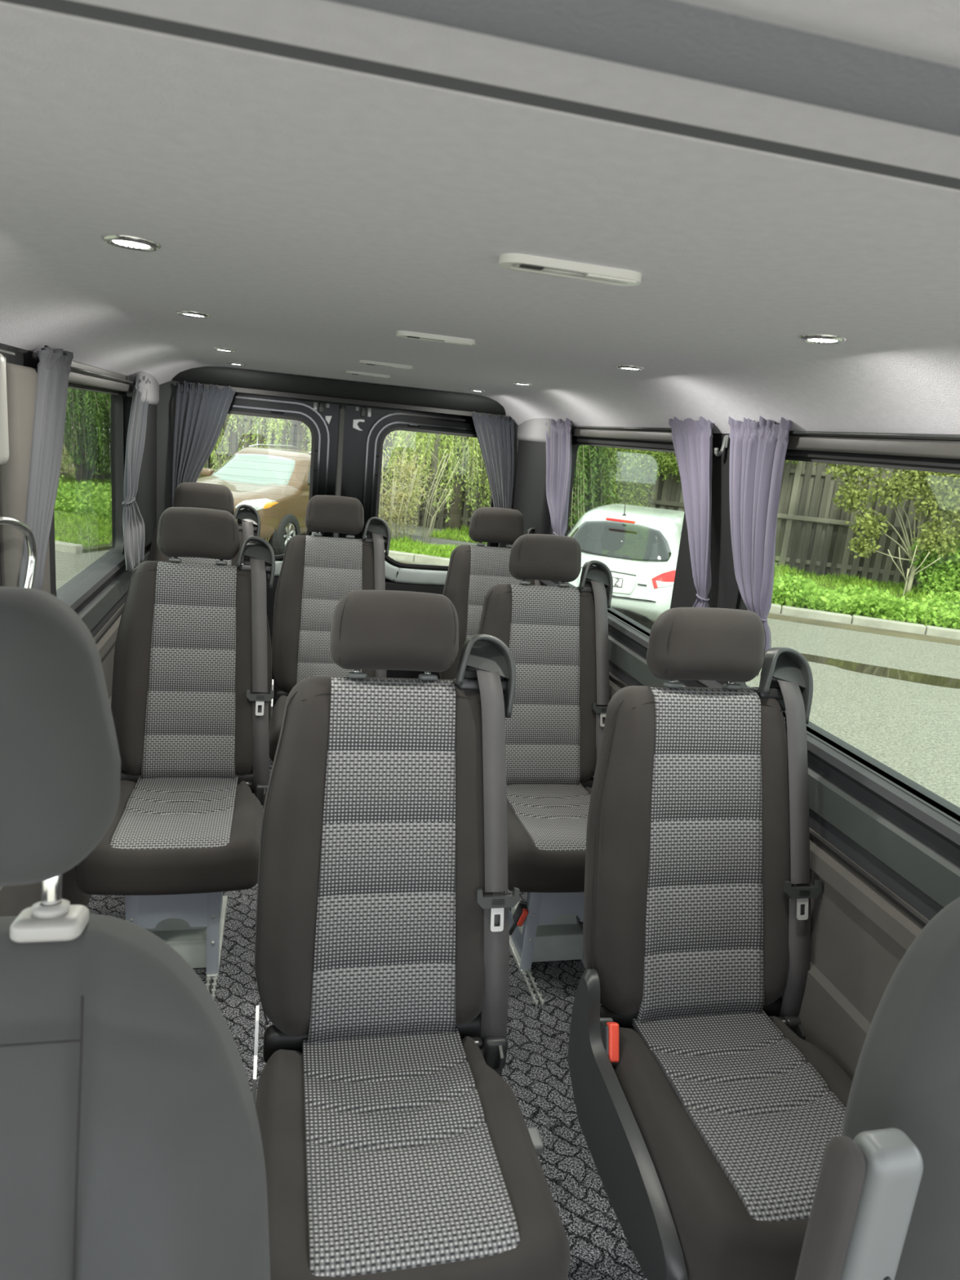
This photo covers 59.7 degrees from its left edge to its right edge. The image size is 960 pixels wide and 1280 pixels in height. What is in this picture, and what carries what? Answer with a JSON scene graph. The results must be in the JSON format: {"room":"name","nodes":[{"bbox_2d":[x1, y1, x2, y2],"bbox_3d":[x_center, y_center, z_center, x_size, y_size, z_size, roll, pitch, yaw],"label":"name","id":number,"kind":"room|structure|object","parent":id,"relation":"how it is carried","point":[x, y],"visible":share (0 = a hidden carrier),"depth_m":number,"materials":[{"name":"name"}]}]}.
{"room":"vehicle interior","nodes":[
{"label":"vehicle interior","id":0,"kind":"room"},
{"bbox_2d":[0,546,149,916],"bbox_3d":[-1.198,0.404,2.372,0.127,0.985,3.320,2,14,-14],"label":"wall","id":1,"kind":"structure","parent":0,"point":[97,593],"depth_m":2.74,"materials":[{"name":"plastic"}]},
{"bbox_2d":[0,342,25,586],"bbox_3d":[-0.878,-0.183,1.305,0.141,0.760,1.460,2,14,-14],"label":"window","id":2,"kind":"structure","parent":1,"relation":"in","point":[11,354],"depth_m":1.49,"materials":[{"name":"black"}]},
{"bbox_2d":[0,515,36,588],"bbox_3d":[-0.981,-0.086,1.705,0.056,0.359,0.249,6,14,2],"label":"handle","id":3,"kind":"object","parent":1,"relation":"attached to","point":[24,528],"visible":0.58,"depth_m":1.78,"materials":[{"name":"silver metal"}]},
{"bbox_2d":[0,362,50,593],"bbox_3d":[-1.042,-0.283,1.908,0.050,0.660,0.260,2,14,-14],"label":"trim","id":4,"kind":"structure","parent":1,"relation":"attached to","point":[21,380],"depth_m":1.79,"materials":[{"name":"plastic"}]},
{"bbox_2d":[24,349,135,596],"bbox_3d":[-1.278,-0.598,2.862,0.073,0.760,1.860,2,14,-14],"label":"window","id":5,"kind":"structure","parent":1,"relation":"in","point":[82,376],"depth_m":2.91,"materials":[{"name":"black metal"}]},
{"bbox_2d":[18,345,73,590],"bbox_3d":[-1.033,-0.359,2.002,0.039,0.666,0.492,2,14,-14],"label":"curtain","id":6,"kind":"object","parent":5,"relation":"hanging from","point":[54,365],"visible":0.72,"depth_m":1.94,"materials":[{"name":"grey fabric"}]},
{"bbox_2d":[122,373,150,572],"bbox_3d":[-1.312,-0.643,3.190,0.031,0.718,0.568,2,14,-14],"label":"curtain","id":7,"kind":"object","parent":5,"relation":"hanging from","point":[133,523],"visible":0.95,"depth_m":3.12,"materials":[{"name":"grey fabric"}]},
{"bbox_2d":[111,394,115,548],"bbox_3d":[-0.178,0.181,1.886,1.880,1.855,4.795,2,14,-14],"label":"trim","id":8,"kind":"structure","parent":1,"relation":"attached to","point":[113,403],"depth_m":3.30,"materials":[{"name":"black paint"}]},
{"bbox_2d":[126,395,156,548],"bbox_3d":[-1.419,-0.706,3.511,0.060,0.630,0.600,2,14,-14],"label":"trim","id":9,"kind":"structure","parent":1,"relation":"attached to","point":[146,495],"depth_m":3.50,"materials":[{"name":"black plastic"}]},
{"bbox_2d":[145,380,518,741],"bbox_3d":[-0.679,-0.355,4.021,1.840,1.780,0.050,2,14,-14],"label":"wall","id":10,"kind":"structure","parent":0,"point":[167,390],"depth_m":3.70,"materials":[{"name":"grey plastic"}]},
{"bbox_2d":[126,370,159,404],"bbox_3d":[-1.384,-1.045,3.430,0.075,0.160,0.600,2,14,-14],"label":"trim","id":11,"kind":"structure","parent":10,"relation":"attached to","point":[152,388],"depth_m":3.33,"materials":[{"name":"grey plastic"}]},
{"bbox_2d":[171,380,235,506],"bbox_3d":[-1.227,-0.855,3.709,0.263,0.552,0.034,2,14,-14],"label":"curtain","id":12,"kind":"object","parent":10,"relation":"hanging from","point":[201,412],"visible":0.78,"depth_m":3.68,"materials":[{"name":"grey fabric"}]},
{"bbox_2d":[196,391,339,719],"bbox_3d":[-1.125,-0.378,3.979,0.832,1.720,0.071,2,14,-14],"label":"door","id":13,"kind":"structure","parent":10,"relation":"in","point":[322,419],"depth_m":3.92,"materials":[{"name":"black paint"}]},
{"bbox_2d":[171,366,506,415],"bbox_3d":[-0.584,-1.115,3.750,1.720,0.075,0.165,2,14,-14],"label":"trim","id":14,"kind":"structure","parent":10,"relation":"attached to","point":[213,375],"depth_m":3.71,"materials":[{"name":"grey plastic"}]},
{"bbox_2d":[333,404,346,537],"bbox_3d":[-0.713,-0.341,4.080,0.026,1.620,0.050,2,14,-14],"label":"door frame","id":15,"kind":"structure","parent":10,"relation":"attached to","point":[342,407],"depth_m":3.93,"materials":[{"name":"grey metal"}]},
{"bbox_2d":[170,382,515,547],"bbox_3d":[-0.656,-0.321,4.004,1.560,1.606,0.020,2,14,-14],"label":"trim","id":16,"kind":"structure","parent":10,"relation":"attached to","point":[237,389],"depth_m":3.79,"materials":[{"name":"black rubber"}]},
{"bbox_2d":[292,397,404,409],"bbox_3d":[-0.557,-1.161,3.856,0.780,0.160,0.020,2,14,-14],"label":"trim","id":17,"kind":"structure","parent":10,"relation":"attached to","point":[292,397],"depth_m":3.85,"materials":[{"name":"grey plastic"}]},
{"bbox_2d":[338,404,498,679],"bbox_3d":[-0.281,-0.346,4.185,0.868,1.720,0.071,2,14,-14],"label":"door","id":18,"kind":"structure","parent":10,"relation":"in","point":[366,428],"depth_m":4.01,"materials":[{"name":"black paint"}]},
{"bbox_2d":[471,411,514,508],"bbox_3d":[0.054,-0.805,4.021,0.240,0.550,0.032,2,14,-14],"label":"curtain","id":19,"kind":"object","parent":10,"relation":"hanging from","point":[495,434],"visible":0.82,"depth_m":4.00,"materials":[{"name":"grey fabric"}]},
{"bbox_2d":[517,417,551,442],"bbox_3d":[0.266,-0.983,3.832,0.075,0.160,0.600,2,14,-14],"label":"trim","id":20,"kind":"structure","parent":10,"relation":"attached to","point":[532,429],"depth_m":3.75,"materials":[{"name":"grey plastic"}]},
{"bbox_2d":[86,741,647,1279],"bbox_3d":[-0.284,1.079,2.180,2.240,0.060,4.900,2,14,-14],"label":"floor","id":21,"kind":"structure","parent":0,"point":[536,1070],"depth_m":2.15,"materials":[{"name":"carpet"}]},
{"bbox_2d":[0,586,270,1279],"bbox_3d":[-0.402,0.718,0.481,0.542,1.401,0.776,2,14,-14],"label":"seat","id":22,"kind":"object","parent":21,"relation":"on","point":[131,1146],"visible":1,"depth_m":0.64,"materials":[{"name":"fabric"}]},
{"bbox_2d":[75,506,275,999],"bbox_3d":[-0.844,0.284,2.416,0.494,1.262,0.784,2,14,-14],"label":"passenger seat","id":23,"kind":"object","parent":21,"relation":"on","point":[192,693],"visible":0.82,"depth_m":2.55,"materials":[{"name":"grey fabric"}]},
{"bbox_2d":[75,780,263,895],"bbox_3d":[-0.851,0.539,2.369,0.464,0.154,0.492,2,14,-14],"label":"seat cushion","id":24,"kind":"object","parent":23,"relation":"on","point":[163,837],"depth_m":2.19,"materials":[{"name":"fabric"}]},
{"bbox_2d":[146,928,206,968],"bbox_3d":[-0.886,0.870,2.462,0.185,0.090,0.200,2,14,-14],"label":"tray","id":25,"kind":"object","parent":23,"relation":"on","point":[190,944],"depth_m":2.38,"materials":[{"name":"metal"}]},
{"bbox_2d":[242,541,271,564],"bbox_3d":[-0.704,-0.275,2.651,0.093,0.070,0.063,2,14,-14],"label":"hood","id":26,"kind":"object","parent":23,"relation":"attached to","point":[255,553],"depth_m":2.64,"materials":[{"name":"grey plastic"}]},
{"bbox_2d":[146,482,260,565],"bbox_3d":[-1.128,0.038,3.323,0.494,1.262,0.784,2,14,-14],"label":"passenger seat","id":27,"kind":"object","parent":21,"relation":"on","point":[193,495],"visible":0.15,"depth_m":3.47,"materials":[{"name":"grey fabric"}]},
{"bbox_2d":[236,508,257,525],"bbox_3d":[-0.988,-0.522,3.559,0.093,0.070,0.063,2,14,-14],"label":"hood","id":28,"kind":"object","parent":27,"relation":"attached to","point":[245,517],"depth_m":3.55,"materials":[{"name":"grey plastic"}]},
{"bbox_2d":[268,494,390,762],"bbox_3d":[-0.578,0.090,3.328,0.494,1.262,0.784,2,14,-14],"label":"passenger seat","id":29,"kind":"object","parent":21,"relation":"on","point":[317,571],"visible":0.37,"depth_m":3.48,"materials":[{"name":"grey fabric"}]},
{"bbox_2d":[268,695,288,762],"bbox_3d":[-0.585,0.345,3.281,0.464,0.154,0.492,2,14,-14],"label":"seat cushion","id":30,"kind":"object","parent":29,"relation":"on","point":[277,713],"depth_m":3.13,"materials":[{"name":"fabric"}]},
{"bbox_2d":[367,520,387,538],"bbox_3d":[-0.438,-0.470,3.563,0.093,0.070,0.063,2,14,-14],"label":"hood","id":31,"kind":"object","parent":29,"relation":"attached to","point":[375,529],"depth_m":3.55,"materials":[{"name":"grey plastic"}]},
{"bbox_2d":[252,590,570,1279],"bbox_3d":[-0.129,0.599,1.399,0.494,1.262,0.784,2,14,-14],"label":"passenger seat","id":32,"kind":"object","parent":21,"relation":"on","point":[397,1145],"visible":0.98,"depth_m":1.53,"materials":[{"name":"fabric"}]},
{"bbox_2d":[255,1035,570,1279],"bbox_3d":[-0.136,0.854,1.352,0.464,0.154,0.492,2,14,-14],"label":"seat cushion","id":33,"kind":"object","parent":32,"relation":"on","point":[387,1157],"depth_m":1.28,"materials":[{"name":"fabric"}]},
{"bbox_2d":[466,640,509,679],"bbox_3d":[0.011,0.040,1.634,0.093,0.070,0.063,2,14,-14],"label":"hood","id":34,"kind":"object","parent":32,"relation":"attached to","point":[486,660],"depth_m":1.62,"materials":[{"name":"grey plastic"}]},
{"bbox_2d":[439,506,543,679],"bbox_3d":[0.107,0.108,3.525,0.494,1.262,0.784,2,14,-14],"label":"passenger seat","id":35,"kind":"object","parent":21,"relation":"on","point":[473,570],"visible":0.21,"depth_m":3.67,"materials":[{"name":"grey fabric"}]},
{"bbox_2d":[477,533,613,1006],"bbox_3d":[0.254,0.340,2.624,0.494,1.262,0.784,2,14,-14],"label":"passenger seat","id":36,"kind":"object","parent":21,"relation":"on","point":[556,637],"visible":0.66,"depth_m":2.77,"materials":[{"name":"fabric"}]},
{"bbox_2d":[511,901,582,962],"bbox_3d":[0.212,0.926,2.670,0.185,0.090,0.200,2,14,-14],"label":"base","id":37,"kind":"object","parent":36,"relation":"on","point":[561,940],"depth_m":2.58,"materials":[{"name":"metal"}]},
{"bbox_2d":[506,786,591,893],"bbox_3d":[0.247,0.595,2.577,0.464,0.154,0.492,2,14,-14],"label":"seat cushion","id":38,"kind":"object","parent":36,"relation":"on","point":[547,826],"depth_m":2.38,"materials":[{"name":"fabric"}]},
{"bbox_2d":[586,564,608,586],"bbox_3d":[0.394,-0.219,2.859,0.093,0.070,0.063,2,14,-14],"label":"hood","id":39,"kind":"object","parent":36,"relation":"attached to","point":[597,575],"depth_m":2.85,"materials":[{"name":"grey plastic"}]},
{"bbox_2d":[567,607,852,1279],"bbox_3d":[0.490,0.625,1.540,0.514,1.262,0.777,2,14,-14],"label":"passenger seat","id":40,"kind":"object","parent":21,"relation":"on","point":[708,1117],"visible":0.91,"depth_m":1.67,"materials":[{"name":"fabric"}]},
{"bbox_2d":[612,1016,852,1279],"bbox_3d":[0.496,0.880,1.496,0.464,0.154,0.492,2,14,-14],"label":"seat cushion","id":41,"kind":"object","parent":40,"relation":"on","point":[733,1120],"depth_m":1.43,"materials":[{"name":"fabric"}]},
{"bbox_2d":[772,653,805,688],"bbox_3d":[0.643,0.066,1.778,0.093,0.070,0.063,2,14,-14],"label":"hood","id":42,"kind":"object","parent":40,"relation":"attached to","point":[788,670],"depth_m":1.77,"materials":[{"name":"grey plastic"}]},
{"bbox_2d":[795,897,959,1279],"bbox_3d":[0.750,0.765,0.747,0.873,1.401,0.776,2,14,-14],"label":"seat","id":43,"kind":"object","parent":21,"relation":"on","point":[886,1204],"visible":1,"depth_m":0.81,"materials":[{"name":"fabric"}]},
{"bbox_2d":[0,1,959,440],"bbox_3d":[-0.236,-0.666,2.252,1.820,0.248,3.558,2,14,-14],"label":"ceiling","id":44,"kind":"structure","parent":0,"point":[317,214],"depth_m":0.89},
{"bbox_2d":[101,233,160,251],"bbox_3d":[-0.441,-0.503,1.058,0.070,0.008,0.070,2,14,-14],"label":"recessed light","id":45,"kind":"object","parent":44,"relation":"in","point":[113,239],"visible":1,"depth_m":1.05,"materials":[{"name":"silver metal"}]},
{"bbox_2d":[176,310,210,318],"bbox_3d":[-0.610,-0.694,1.779,0.070,0.008,0.070,2,14,-14],"label":"recessed light","id":46,"kind":"object","parent":44,"relation":"in","point":[184,313],"visible":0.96,"depth_m":1.76,"materials":[{"name":"white"}]},
{"bbox_2d":[213,347,235,351],"bbox_3d":[-0.823,-0.934,2.689,0.070,0.008,0.070,2,14,-14],"label":"recessed light","id":47,"kind":"object","parent":44,"relation":"in","point":[215,348],"visible":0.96,"depth_m":2.67,"materials":[{"name":"white"}]},
{"bbox_2d":[227,362,245,365],"bbox_3d":[-0.984,-1.116,3.377,0.070,0.008,0.070,2,14,-14],"label":"recessed light","id":48,"kind":"object","parent":44,"relation":"in","point":[231,363],"visible":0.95,"depth_m":3.36,"materials":[{"name":"white"}]},
{"bbox_2d":[346,370,390,377],"bbox_3d":[-0.427,-1.014,3.195,0.170,0.011,0.048,2,14,-14],"label":"light bar","id":49,"kind":"object","parent":44,"relation":"attached to","point":[347,371],"visible":1,"depth_m":3.17,"materials":[{"name":"white plastic"}]},
{"bbox_2d":[359,360,413,369],"bbox_3d":[-0.295,-0.865,2.630,0.170,0.011,0.048,2,14,-14],"label":"light bar","id":50,"kind":"object","parent":44,"relation":"attached to","point":[362,362],"visible":1,"depth_m":2.61,"materials":[{"name":"white plastic"}]},
{"bbox_2d":[395,330,475,345],"bbox_3d":[-0.093,-0.637,1.767,0.170,0.011,0.048,2,14,-14],"label":"light bar","id":51,"kind":"object","parent":44,"relation":"attached to","point":[405,334],"visible":1,"depth_m":1.75,"materials":[{"name":"white plastic"}]},
{"bbox_2d":[469,389,484,391],"bbox_3d":[-0.012,-1.079,3.615,0.070,0.008,0.070,2,14,-14],"label":"recessed light","id":52,"kind":"object","parent":44,"relation":"in","point":[474,390],"visible":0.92,"depth_m":3.59,"materials":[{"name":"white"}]},
{"bbox_2d":[0,0,959,190],"bbox_3d":[0.162,-0.251,0.555,1.820,0.187,0.024,2,14,-14],"label":"trim","id":53,"kind":"structure","parent":44,"relation":"attached to","point":[70,7],"depth_m":0.50,"materials":[{"name":"grey plastic"}]},
{"bbox_2d":[71,0,959,178],"bbox_3d":[0.257,-0.136,0.151,1.820,0.199,0.839,2,14,-14],"label":"trim","id":54,"kind":"structure","parent":44,"relation":"attached to","point":[929,30],"depth_m":0.45,"materials":[{"name":"grey plastic"}]},
{"bbox_2d":[326,0,959,136],"bbox_3d":[0.186,-0.212,0.454,1.820,0.183,0.075,2,14,-14],"label":"trim","id":55,"kind":"structure","parent":54,"relation":"attached to","point":[670,37],"depth_m":0.41,"materials":[{"name":"grey plastic"}]},
{"bbox_2d":[512,382,532,386],"bbox_3d":[0.149,-0.897,2.926,0.070,0.008,0.070,2,14,-14],"label":"recessed light","id":56,"kind":"object","parent":44,"relation":"in","point":[514,383],"visible":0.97,"depth_m":2.90,"materials":[{"name":"white"}]},
{"bbox_2d":[497,253,641,286],"bbox_3d":[0.104,-0.422,0.957,0.170,0.011,0.048,2,14,-14],"label":"light bar","id":57,"kind":"object","parent":44,"relation":"attached to","point":[511,261],"visible":1,"depth_m":0.94,"materials":[{"name":"white plastic"}]},
{"bbox_2d":[519,263,543,270],"bbox_3d":[0.058,-0.417,0.934,0.026,0.004,0.012,2,14,-14],"label":"switch","id":58,"kind":"object","parent":57,"relation":"attached to","point":[532,266],"depth_m":0.93,"materials":[{"name":"grey plastic"}]},
{"bbox_2d":[615,364,644,370],"bbox_3d":[0.362,-0.657,2.016,0.070,0.008,0.070,2,14,-14],"label":"recessed light","id":59,"kind":"object","parent":44,"relation":"in","point":[627,367],"visible":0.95,"depth_m":2.00,"materials":[{"name":"white"}]},
{"bbox_2d":[799,333,847,344],"bbox_3d":[0.531,-0.467,1.295,0.070,0.008,0.070,2,14,-14],"label":"recessed light","id":60,"kind":"object","parent":44,"relation":"in","point":[819,339],"visible":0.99,"depth_m":1.28,"materials":[{"name":"white"}]},
{"bbox_2d":[538,579,959,1080],"bbox_3d":[0.484,0.468,2.782,0.127,0.985,3.320,2,14,-14],"label":"wall","id":61,"kind":"structure","parent":0,"point":[886,863],"depth_m":1.64,"materials":[{"name":"plastic"}]},
{"bbox_2d":[507,440,551,545],"bbox_3d":[0.235,-0.644,3.915,0.060,0.630,0.600,2,14,-14],"label":"trim","id":62,"kind":"structure","parent":61,"relation":"attached to","point":[529,497],"depth_m":3.79,"materials":[{"name":"black plastic"}]},
{"bbox_2d":[548,425,729,638],"bbox_3d":[0.416,-0.517,3.206,0.073,0.760,2.000,2,14,-14],"label":"window","id":63,"kind":"structure","parent":61,"relation":"in","point":[655,439],"depth_m":2.54,"materials":[{"name":"black"}]},
{"bbox_2d":[546,417,572,535],"bbox_3d":[0.312,-0.619,3.461,0.037,0.580,0.400,2,14,-14],"label":"curtain","id":64,"kind":"object","parent":63,"relation":"hanging from","point":[558,446],"visible":0.8,"depth_m":3.41,"materials":[{"name":"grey fabric"}]},
{"bbox_2d":[668,416,714,607],"bbox_3d":[0.579,-0.334,2.330,0.042,0.566,0.386,2,14,-14],"label":"curtain","id":65,"kind":"object","parent":63,"relation":"hanging from","point":[692,440],"visible":0.89,"depth_m":2.26,"materials":[{"name":"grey fabric"}]},
{"bbox_2d":[714,435,729,456],"bbox_3d":[0.636,-0.513,2.206,0.043,0.058,0.016,-2,15,-28],"label":"coat hook","id":66,"kind":"object","parent":63,"relation":"attached to","point":[726,439],"visible":0.94,"depth_m":2.21,"materials":[{"name":"grey plastic"}]},
{"bbox_2d":[707,431,959,825],"bbox_3d":[0.783,-0.103,1.640,0.073,0.760,1.320,2,14,-14],"label":"window","id":67,"kind":"structure","parent":61,"relation":"in","point":[924,452],"depth_m":1.72,"materials":[{"name":"black"}]},
{"bbox_2d":[728,415,792,651],"bbox_3d":[0.649,-0.253,2.025,0.040,0.566,0.340,2,14,-14],"label":"curtain","id":68,"kind":"object","parent":67,"relation":"hanging from","point":[757,451],"visible":0.84,"depth_m":1.98,"materials":[{"name":"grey fabric"}]},
{"label":"outside","id":69,"kind":"structure","parent":0,"visible":0},
{"bbox_2d":[100,494,917,602],"bbox_3d":[-0.625,-1.872,16.676,63.981,0.110,1.199,9,14,16],"label":"path","id":70,"kind":"structure","parent":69,"point":[435,540],"depth_m":16.92,"materials":[{"name":"grey concrete"}]},
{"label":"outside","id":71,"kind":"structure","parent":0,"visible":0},
{"bbox_2d":[55,442,959,807],"bbox_3d":[-2.417,-0.313,9.956,120.000,0.200,100.000,2,14,-14],"label":"road","id":72,"kind":"structure","parent":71,"point":[913,729],"depth_m":8.50,"materials":[{"name":"grey asphalt"}]},
{"bbox_2d":[196,444,311,555],"bbox_3d":[-3.537,-2.541,14.793,2.320,1.716,4.578,9,14,14],"label":"estate car","id":73,"kind":"object","parent":72,"relation":"on","point":[289,528],"visible":0.46,"depth_m":13.64,"materials":[{"name":"brown metal"}]},
{"bbox_2d":[200,467,213,476],"bbox_3d":[-4.685,-2.873,14.339,0.240,0.140,0.140,9,14,14],"label":"mirror","id":74,"kind":"object","parent":73,"relation":"attached to","point":[208,472],"depth_m":14.27,"materials":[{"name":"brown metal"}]},
{"bbox_2d":[397,560,417,564],"bbox_3d":[-0.870,-1.182,13.752,2.507,0.010,0.546,10,14,18],"label":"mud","id":75,"kind":"structure","parent":72,"relation":"on","point":[397,561],"depth_m":14.09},
{"bbox_2d":[54,540,959,639],"bbox_3d":[2.875,-0.432,12.180,46.846,0.271,3.422,8,14,10],"label":"kerb","id":76,"kind":"object","parent":72,"relation":"on","point":[60,546],"visible":0.18,"depth_m":12.34,"materials":[{"name":"concrete"}]},
{"bbox_2d":[567,500,684,622],"bbox_3d":[2.162,-1.106,11.289,1.830,1.634,4.020,11,14,20],"label":"hatchback car","id":77,"kind":"object","parent":72,"relation":"on","point":[639,545],"visible":0.48,"depth_m":9.68,"materials":[{"name":"white metal"}]},
{"bbox_2d":[605,517,635,524],"bbox_3d":[1.631,-1.385,9.702,0.340,0.028,0.050,11,14,20],"label":"brake light","id":78,"kind":"object","parent":77,"relation":"on","point":[607,518],"depth_m":9.68,"materials":[{"name":"red plastic"}]},
{"bbox_2d":[652,569,675,582],"bbox_3d":[2.443,-0.819,9.960,0.239,0.123,1.524,14,16,30],"label":"tail light","id":79,"kind":"object","parent":77,"relation":"attached to","point":[658,575],"depth_m":9.41,"materials":[{"name":"red plastic"}]},
{"bbox_2d":[656,580,674,587],"bbox_3d":[2.285,-0.669,9.649,0.174,0.088,0.872,17,18,40],"label":"light","id":80,"kind":"object","parent":77,"relation":"attached to","point":[660,584],"depth_m":9.37,"materials":[{"name":"white plastic"}]},
{"bbox_2d":[767,613,959,645],"bbox_3d":[4.582,-0.307,12.315,7.261,0.010,0.475,9,14,15],"label":"gutter","id":81,"kind":"object","parent":72,"relation":"on","point":[833,624],"visible":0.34,"depth_m":12.04,"materials":[{"name":"beige concrete"}]},
{"bbox_2d":[800,653,959,688],"bbox_3d":[4.649,0.373,9.521,2.784,0.010,0.563,10,14,19],"label":"puddle","id":82,"kind":"object","parent":72,"relation":"on","point":[934,680],"visible":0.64,"depth_m":9.52,"materials":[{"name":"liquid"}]},
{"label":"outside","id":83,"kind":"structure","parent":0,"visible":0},
{"bbox_2d":[426,524,956,629],"bbox_3d":[14.715,0.286,14.016,32.740,0.150,8.197,9,14,16],"label":"verge","id":84,"kind":"structure","parent":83,"point":[442,537],"depth_m":15.88,"materials":[{"name":"plant"}]},
{"bbox_2d":[378,445,462,546],"bbox_3d":[-1.546,-2.775,15.998,2.290,1.846,2.002,7,14,7],"label":"bush","id":85,"kind":"object","parent":84,"relation":"on","point":[399,494],"visible":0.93,"depth_m":15.89,"materials":[{"name":"green plant"}]},
{"bbox_2d":[389,534,460,558],"bbox_3d":[1.213,-1.351,14.620,6.428,0.207,1.908,9,14,16],"label":"grass","id":86,"kind":"structure","parent":84,"relation":"on","point":[414,547],"depth_m":14.99,"materials":[{"name":"green plant"}]},
{"bbox_2d":[378,430,491,533],"bbox_3d":[-0.674,-3.947,17.963,3.461,3.417,2.561,2,14,-14],"label":"willow tree","id":87,"kind":"object","parent":84,"relation":"on","point":[455,519],"visible":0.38,"depth_m":17.68,"materials":[{"name":"green plant"}]},
{"bbox_2d":[59,391,959,590],"bbox_3d":[5.022,-2.778,17.582,36.018,2.507,0.169,9,14,16],"label":"fence","id":88,"kind":"object","parent":84,"relation":"on","point":[814,535],"visible":0.05,"depth_m":17.19,"materials":[{"name":"brown wood"}]},
{"bbox_2d":[586,446,801,511],"bbox_3d":[4.480,-3.367,17.285,4.435,2.766,1.322,8,14,12],"label":"tree","id":89,"kind":"object","parent":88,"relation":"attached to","point":[667,460],"visible":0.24,"depth_m":17.52,"materials":[{"name":"green plant"}]},
{"bbox_2d":[568,444,617,529],"bbox_3d":[1.749,-3.594,17.265,2.402,3.514,2.252,9,14,13],"label":"willow tree","id":90,"kind":"object","parent":84,"relation":"on","point":[581,465],"visible":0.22,"depth_m":17.05,"materials":[{"name":"green plant"}]},
{"bbox_2d":[771,573,959,629],"bbox_3d":[10.107,0.009,11.997,16.660,0.519,1.847,9,14,16],"label":"hedge","id":91,"kind":"object","parent":84,"relation":"on","point":[792,591],"visible":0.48,"depth_m":12.75,"materials":[{"name":"green plant"}]},
{"bbox_2d":[813,462,959,593],"bbox_3d":[7.972,-2.387,15.129,4.529,3.348,1.477,10,14,18],"label":"tree","id":92,"kind":"object","parent":84,"relation":"on","point":[942,504],"visible":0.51,"depth_m":15.02,"materials":[{"name":"green plant"}]},
{"bbox_2d":[887,545,941,596],"bbox_3d":[6.823,-0.937,13.330,0.780,1.161,0.029,9,14,15],"label":"bare sapling","id":93,"kind":"object","parent":84,"relation":"on","point":[908,571],"visible":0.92,"depth_m":13.29,"materials":[{"name":"beige plant"}]},
{"bbox_2d":[903,536,959,598],"bbox_3d":[8.624,-1.271,15.323,1.707,1.358,0.925,7,14,7],"label":"bush","id":94,"kind":"object","parent":84,"relation":"on","point":[936,575],"visible":0.71,"depth_m":15.24,"materials":[{"name":"green plant"}]},
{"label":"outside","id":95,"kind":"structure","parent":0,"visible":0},
{"bbox_2d":[53,467,111,553],"bbox_3d":[-17.470,-4.640,21.520,28.491,0.150,11.796,9,14,16],"label":"verge","id":96,"kind":"structure","parent":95,"point":[106,546],"depth_m":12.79,"materials":[{"name":"plant"}]},
{"bbox_2d":[54,474,111,519],"bbox_3d":[-8.606,-3.002,16.892,8.556,0.550,2.883,9,14,16],"label":"hedge","id":97,"kind":"object","parent":96,"relation":"on","point":[74,497],"visible":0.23,"depth_m":15.84,"materials":[{"name":"green plant"}]},
{"bbox_2d":[57,472,111,491],"bbox_3d":[-7.519,-3.585,20.293,8.560,0.245,2.384,10,14,16],"label":"grass","id":98,"kind":"structure","parent":96,"relation":"on","point":[72,478],"depth_m":21.34,"materials":[{"name":"green plant"}]},
{"bbox_2d":[61,387,111,482],"bbox_3d":[-10.088,-5.514,20.532,4.112,3.485,2.932,3,14,-11],"label":"willow tree","id":99,"kind":"object","parent":96,"relation":"on","point":[78,404],"visible":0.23,"depth_m":20.30,"materials":[{"name":"green plant"}]},
{"bbox_2d":[198,413,242,478],"bbox_3d":[-7.009,-4.901,19.858,2.548,3.192,2.273,10,14,17],"label":"willow tree","id":100,"kind":"object","parent":96,"relation":"on","point":[213,453],"visible":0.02,"depth_m":20.01,"materials":[{"name":"green plant"}]},
{"bbox_2d":[210,413,311,454],"bbox_3d":[-4.414,-4.578,19.122,3.644,3.396,2.452,2,14,-14],"label":"willow tree","id":101,"kind":"object","parent":96,"relation":"on","point":[303,430],"visible":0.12,"depth_m":18.97,"materials":[{"name":"green plant"}]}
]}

